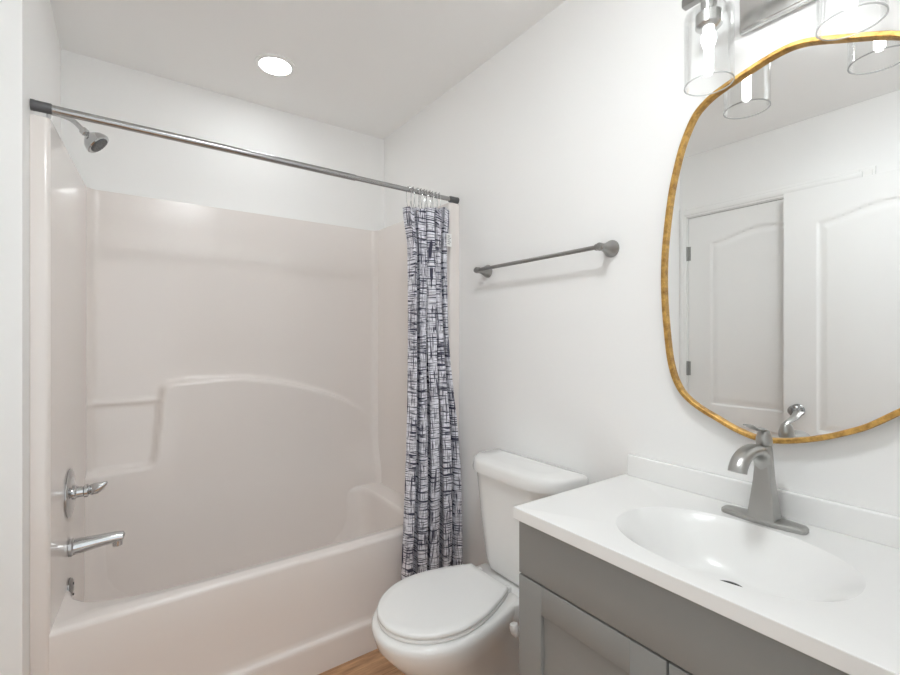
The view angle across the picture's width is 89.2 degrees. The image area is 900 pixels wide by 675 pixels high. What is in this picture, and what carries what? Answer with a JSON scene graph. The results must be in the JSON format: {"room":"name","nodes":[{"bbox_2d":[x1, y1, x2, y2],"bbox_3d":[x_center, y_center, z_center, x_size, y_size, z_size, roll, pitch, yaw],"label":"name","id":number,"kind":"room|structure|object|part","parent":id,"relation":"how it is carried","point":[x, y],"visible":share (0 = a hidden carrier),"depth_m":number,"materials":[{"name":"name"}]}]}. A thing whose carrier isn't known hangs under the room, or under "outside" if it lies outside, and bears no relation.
{"room":"bathroom","nodes":[
{"label":"bathroom","id":0,"kind":"room"},
{"bbox_2d":[0,0,60,674],"bbox_3d":[-1.091,0.044,0.779,0.428,2.541,2.736,0,0,-35],"label":"wall","id":1,"kind":"structure","parent":0,"point":[30,49],"depth_m":1.20,"materials":[{"name":"white paint"}]},
{"bbox_2d":[46,114,108,152],"bbox_3d":[-1.337,-0.748,1.642,0.173,0.141,0.086,0,0,-35],"label":"showerhead","id":2,"kind":"object","parent":1,"relation":"attached to","point":[94,142],"visible":0.86,"depth_m":1.64,"materials":[{"name":"silver metal"}]},
{"bbox_3d":[-1.369,-0.772,1.628,0.105,0.054,0.017,0,0,-35],"label":"arm","id":3,"kind":"part","parent":2,"relation":"part of","materials":[{"name":"silver metal"}]},
{"bbox_2d":[30,99,458,203],"bbox_3d":[-0.586,-0.665,1.756,1.527,0.044,0.032,0,0,-35],"label":"shower rod","id":4,"kind":"object","parent":1,"relation":"attached to","point":[35,105],"visible":0.99,"depth_m":1.57,"materials":[{"name":"silver metal"}]},
{"bbox_2d":[61,49,383,230],"bbox_3d":[-1.060,0.044,2.420,1.528,2.541,0.100,0,0,-35],"label":"wall","id":5,"kind":"structure","parent":0,"point":[131,163],"depth_m":2.27,"materials":[{"name":"white paint"}]},
{"bbox_2d":[50,0,565,138],"bbox_3d":[-0.428,-1.276,1.252,2.056,0.100,2.736,0,0,-35],"label":"ceiling","id":6,"kind":"structure","parent":0,"point":[368,67],"depth_m":1.91,"materials":[{"name":"white paint"}]},
{"bbox_2d":[254,53,295,76],"bbox_3d":[-0.787,-1.222,2.055,0.176,0.007,0.176,0,0,-35],"label":"recessed light","id":7,"kind":"object","parent":6,"relation":"in","point":[275,65],"visible":1,"depth_m":2.05,"materials":[{"name":"white paint"}]},
{"bbox_2d":[318,649,404,674],"bbox_3d":[-0.254,1.365,1.008,2.056,0.100,3.336,0,0,-35],"label":"floor","id":8,"kind":"structure","parent":0,"point":[373,662],"depth_m":1.82,"materials":[{"name":"brown wood"}]},
{"bbox_2d":[30,114,458,674],"bbox_3d":[-0.801,0.338,2.058,1.527,1.955,0.788,0,0,-35],"label":"bathtub","id":9,"kind":"object","parent":8,"relation":"on","point":[235,381],"visible":0.99,"depth_m":2.08,"materials":[{"name":"white plastic"}]},
{"bbox_3d":[-1.388,0.338,1.646,0.092,1.955,0.778,0,0,-35],"label":"panel","id":10,"kind":"part","parent":9,"relation":"part of","materials":[{"name":"white plastic"}]},
{"bbox_2d":[67,577,73,596],"bbox_3d":[-1.315,0.872,1.585,0.014,0.072,0.072,0,0,-32],"label":"overflow plate","id":11,"kind":"object","parent":9,"relation":"attached to","point":[70,588],"visible":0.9,"depth_m":1.57,"materials":[{"name":"grey metal"}]},
{"bbox_2d":[65,469,107,517],"bbox_3d":[-1.279,0.540,1.612,0.113,0.166,0.166,0,0,-35],"label":"shower valve","id":12,"kind":"object","parent":9,"relation":"attached to","point":[72,491],"visible":1,"depth_m":1.58,"materials":[{"name":"silver metal"}]},
{"bbox_3d":[-1.295,0.540,1.599,0.050,0.048,0.049,0,0,-35],"label":"stem","id":13,"kind":"part","parent":12,"relation":"part of","materials":[{"name":"silver metal"}]},
{"bbox_3d":[-1.255,0.535,1.623,0.059,0.045,0.042,0,0,-35],"label":"handle","id":14,"kind":"part","parent":12,"relation":"part of","materials":[{"name":"silver metal"}]},
{"bbox_2d":[67,531,124,556],"bbox_3d":[-1.257,0.730,1.627,0.161,0.060,0.060,0,0,-35],"label":"tub spout","id":15,"kind":"object","parent":9,"relation":"attached to","point":[82,544],"visible":1,"depth_m":1.61,"materials":[{"name":"silver metal"}]},
{"bbox_2d":[112,540,122,546],"bbox_3d":[-1.211,0.747,1.661,0.030,0.020,0.030,0,0,-35],"label":"outlet","id":16,"kind":"object","parent":15,"relation":"attached to","point":[115,543],"depth_m":1.65,"materials":[{"name":"silver metal"}]},
{"bbox_2d":[53,483,403,624],"bbox_3d":[-0.814,1.046,2.063,1.420,0.373,0.705,0,0,-35],"label":"basin","id":17,"kind":"object","parent":9,"relation":"in","point":[161,559],"depth_m":2.19,"materials":[{"name":"white plastic"}]},
{"bbox_3d":[-0.990,0.287,2.338,1.382,1.855,0.113,0,0,-35],"label":"panel","id":18,"kind":"part","parent":9,"relation":"part of","materials":[{"name":"white plastic"}]},
{"bbox_3d":[-0.213,0.338,2.484,0.074,1.955,0.778,0,0,-35],"label":"panel","id":19,"kind":"part","parent":9,"relation":"part of","materials":[{"name":"white plastic"}]},
{"bbox_2d":[371,449,587,674],"bbox_3d":[0.064,0.891,1.556,0.679,0.848,0.476,0,0,-35],"label":"toilet","id":20,"kind":"object","parent":8,"relation":"on","point":[463,619],"visible":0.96,"depth_m":1.51,"materials":[{"name":"white ceramic"}]},
{"bbox_3d":[-0.030,0.867,1.518,0.446,0.018,0.351,0,0,-35],"label":"seat lid","id":21,"kind":"part","parent":20,"relation":"part of","materials":[{"name":"white plastic"}]},
{"bbox_3d":[-0.030,0.883,1.518,0.444,0.014,0.349,0,0,-35],"label":"seat","id":22,"kind":"part","parent":20,"relation":"part of","materials":[{"name":"white plastic"}]},
{"bbox_3d":[-0.004,1.103,1.536,0.544,0.424,0.379,0,0,-35],"label":"bowl","id":23,"kind":"part","parent":20,"relation":"part of","materials":[{"name":"white ceramic"}]},
{"bbox_3d":[0.263,0.703,1.698,0.175,0.375,0.434,0,0,-35],"label":"tank","id":24,"kind":"part","parent":20,"relation":"part of","materials":[{"name":"white ceramic"}]},
{"bbox_3d":[0.258,0.492,1.694,0.197,0.051,0.476,0,0,-35],"label":"tank lid","id":25,"kind":"part","parent":20,"relation":"part of","materials":[{"name":"white ceramic"}]},
{"bbox_2d":[519,521,848,674],"bbox_3d":[0.601,0.890,0.991,0.479,0.850,0.788,0,0,-35],"label":"vanity cabinet","id":26,"kind":"object","parent":8,"relation":"on","point":[581,613],"visible":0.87,"depth_m":0.94,"materials":[{"name":"grey paint"}]},
{"bbox_3d":[0.302,0.911,1.021,0.008,0.476,0.248,0,0,-35],"label":"panel","id":27,"kind":"part","parent":26,"relation":"part of","materials":[{"name":"grey paint"}]},
{"bbox_3d":[0.299,0.911,1.019,0.020,0.608,0.392,0,0,-35],"label":"door","id":28,"kind":"part","parent":26,"relation":"part of","materials":[{"name":"grey paint"}]},
{"bbox_3d":[0.529,0.911,0.696,0.020,0.608,0.392,0,0,-35],"label":"door","id":29,"kind":"part","parent":26,"relation":"part of","materials":[{"name":"grey paint"}]},
{"bbox_2d":[513,454,899,674],"bbox_3d":[0.597,0.452,0.983,0.497,0.168,0.803,0,0,-35],"label":"countertop","id":30,"kind":"structure","parent":26,"relation":"on","point":[830,594],"depth_m":0.97,"materials":[{"name":"white stone"}]},
{"bbox_2d":[616,507,865,601],"bbox_3d":[0.572,0.484,0.955,0.324,0.103,0.444,0,0,-35],"label":"basin","id":31,"kind":"object","parent":30,"relation":"in","point":[761,563],"depth_m":1.01,"materials":[{"name":"white ceramic"}]},
{"bbox_2d":[721,424,808,534],"bbox_3d":[0.685,0.312,1.036,0.180,0.238,0.173,0,0,-35],"label":"faucet","id":32,"kind":"object","parent":30,"relation":"on","point":[764,506],"visible":1,"depth_m":1.05,"materials":[{"name":"silver metal"}]},
{"bbox_3d":[0.680,0.279,1.030,0.164,0.074,0.038,0,0,-35],"label":"spout","id":33,"kind":"part","parent":32,"relation":"part of","materials":[{"name":"silver metal"}]},
{"bbox_3d":[0.705,0.209,1.046,0.097,0.032,0.024,0,0,-35],"label":"lever","id":34,"kind":"part","parent":32,"relation":"part of","materials":[{"name":"silver metal"}]},
{"bbox_3d":[0.736,0.233,1.069,0.034,0.037,0.034,0,0,-35],"label":"handle","id":35,"kind":"part","parent":32,"relation":"part of","materials":[{"name":"silver metal"}]},
{"bbox_3d":[0.736,0.425,1.073,0.054,0.013,0.173,0,0,-35],"label":"deck plate","id":36,"kind":"part","parent":32,"relation":"part of","materials":[{"name":"silver metal"}]},
{"bbox_2d":[384,0,899,565],"bbox_3d":[0.368,0.044,1.820,0.100,2.541,2.736,0,0,-35],"label":"wall","id":37,"kind":"structure","parent":0,"point":[569,136],"depth_m":1.60,"materials":[{"name":"white paint"}]},
{"bbox_2d":[474,240,618,277],"bbox_3d":[0.320,-0.292,1.736,0.074,0.057,0.685,0,0,-35],"label":"towel bar","id":38,"kind":"object","parent":37,"relation":"attached to","point":[610,248],"visible":1,"depth_m":1.58,"materials":[{"name":"silver metal"}]},
{"bbox_3d":[0.138,-0.292,1.992,0.074,0.057,0.057,0,0,-35],"label":"post","id":39,"kind":"part","parent":38,"relation":"part of","materials":[{"name":"silver metal"}]},
{"bbox_3d":[0.503,-0.292,1.481,0.074,0.057,0.057,0,0,-35],"label":"post","id":40,"kind":"part","parent":38,"relation":"part of","materials":[{"name":"silver metal"}]},
{"bbox_2d":[627,454,899,548],"bbox_3d":[0.794,0.401,1.117,0.021,0.065,0.793,0,0,-35],"label":"backsplash","id":41,"kind":"structure","parent":37,"relation":"attached to","point":[874,526],"depth_m":1.08,"materials":[{"name":"white stone"}]},
{"bbox_2d":[661,30,899,443],"bbox_3d":[0.819,-0.219,1.075,0.030,0.953,0.660,0,0,-35],"label":"wall mirror","id":42,"kind":"object","parent":37,"relation":"attached to","point":[780,257],"visible":0.98,"depth_m":1.08,"materials":[{"name":"gold metal"}]},
{"bbox_2d":[682,0,888,95],"bbox_3d":[0.748,-0.784,1.045,0.181,0.314,0.390,0,0,-35],"label":"vanity light","id":43,"kind":"object","parent":37,"relation":"attached to","point":[754,14],"visible":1,"depth_m":1.12,"materials":[{"name":"silver metal"}]},
{"bbox_2d":[695,0,722,34],"bbox_3d":[0.642,-0.807,1.132,0.060,0.087,0.060,0,0,-35],"label":"socket","id":44,"kind":"object","parent":43,"relation":"attached to","point":[709,18],"depth_m":1.12,"materials":[{"name":"silver metal"}]},
{"bbox_3d":[0.642,-0.707,1.132,0.034,0.114,0.034,0,0,-35],"label":"bulb","id":45,"kind":"part","parent":43,"relation":"part of","materials":[{"name":"white glass"}]},
{"bbox_3d":[0.800,-0.707,0.910,0.034,0.114,0.034,0,0,-35],"label":"bulb","id":46,"kind":"part","parent":43,"relation":"part of","materials":[{"name":"white glass"}]},
{"label":"curtain ring","id":47,"kind":"object","parent":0,"visible":0},
{"bbox_2d":[401,207,462,579],"bbox_3d":[-0.106,0.267,2.053,0.302,1.757,0.151,0,0,-35],"label":"shower curtain","id":48,"kind":"object","parent":47,"relation":"hanging from","point":[432,521],"visible":0.91,"depth_m":2.04,"materials":[{"name":"fabric"}]}
]}

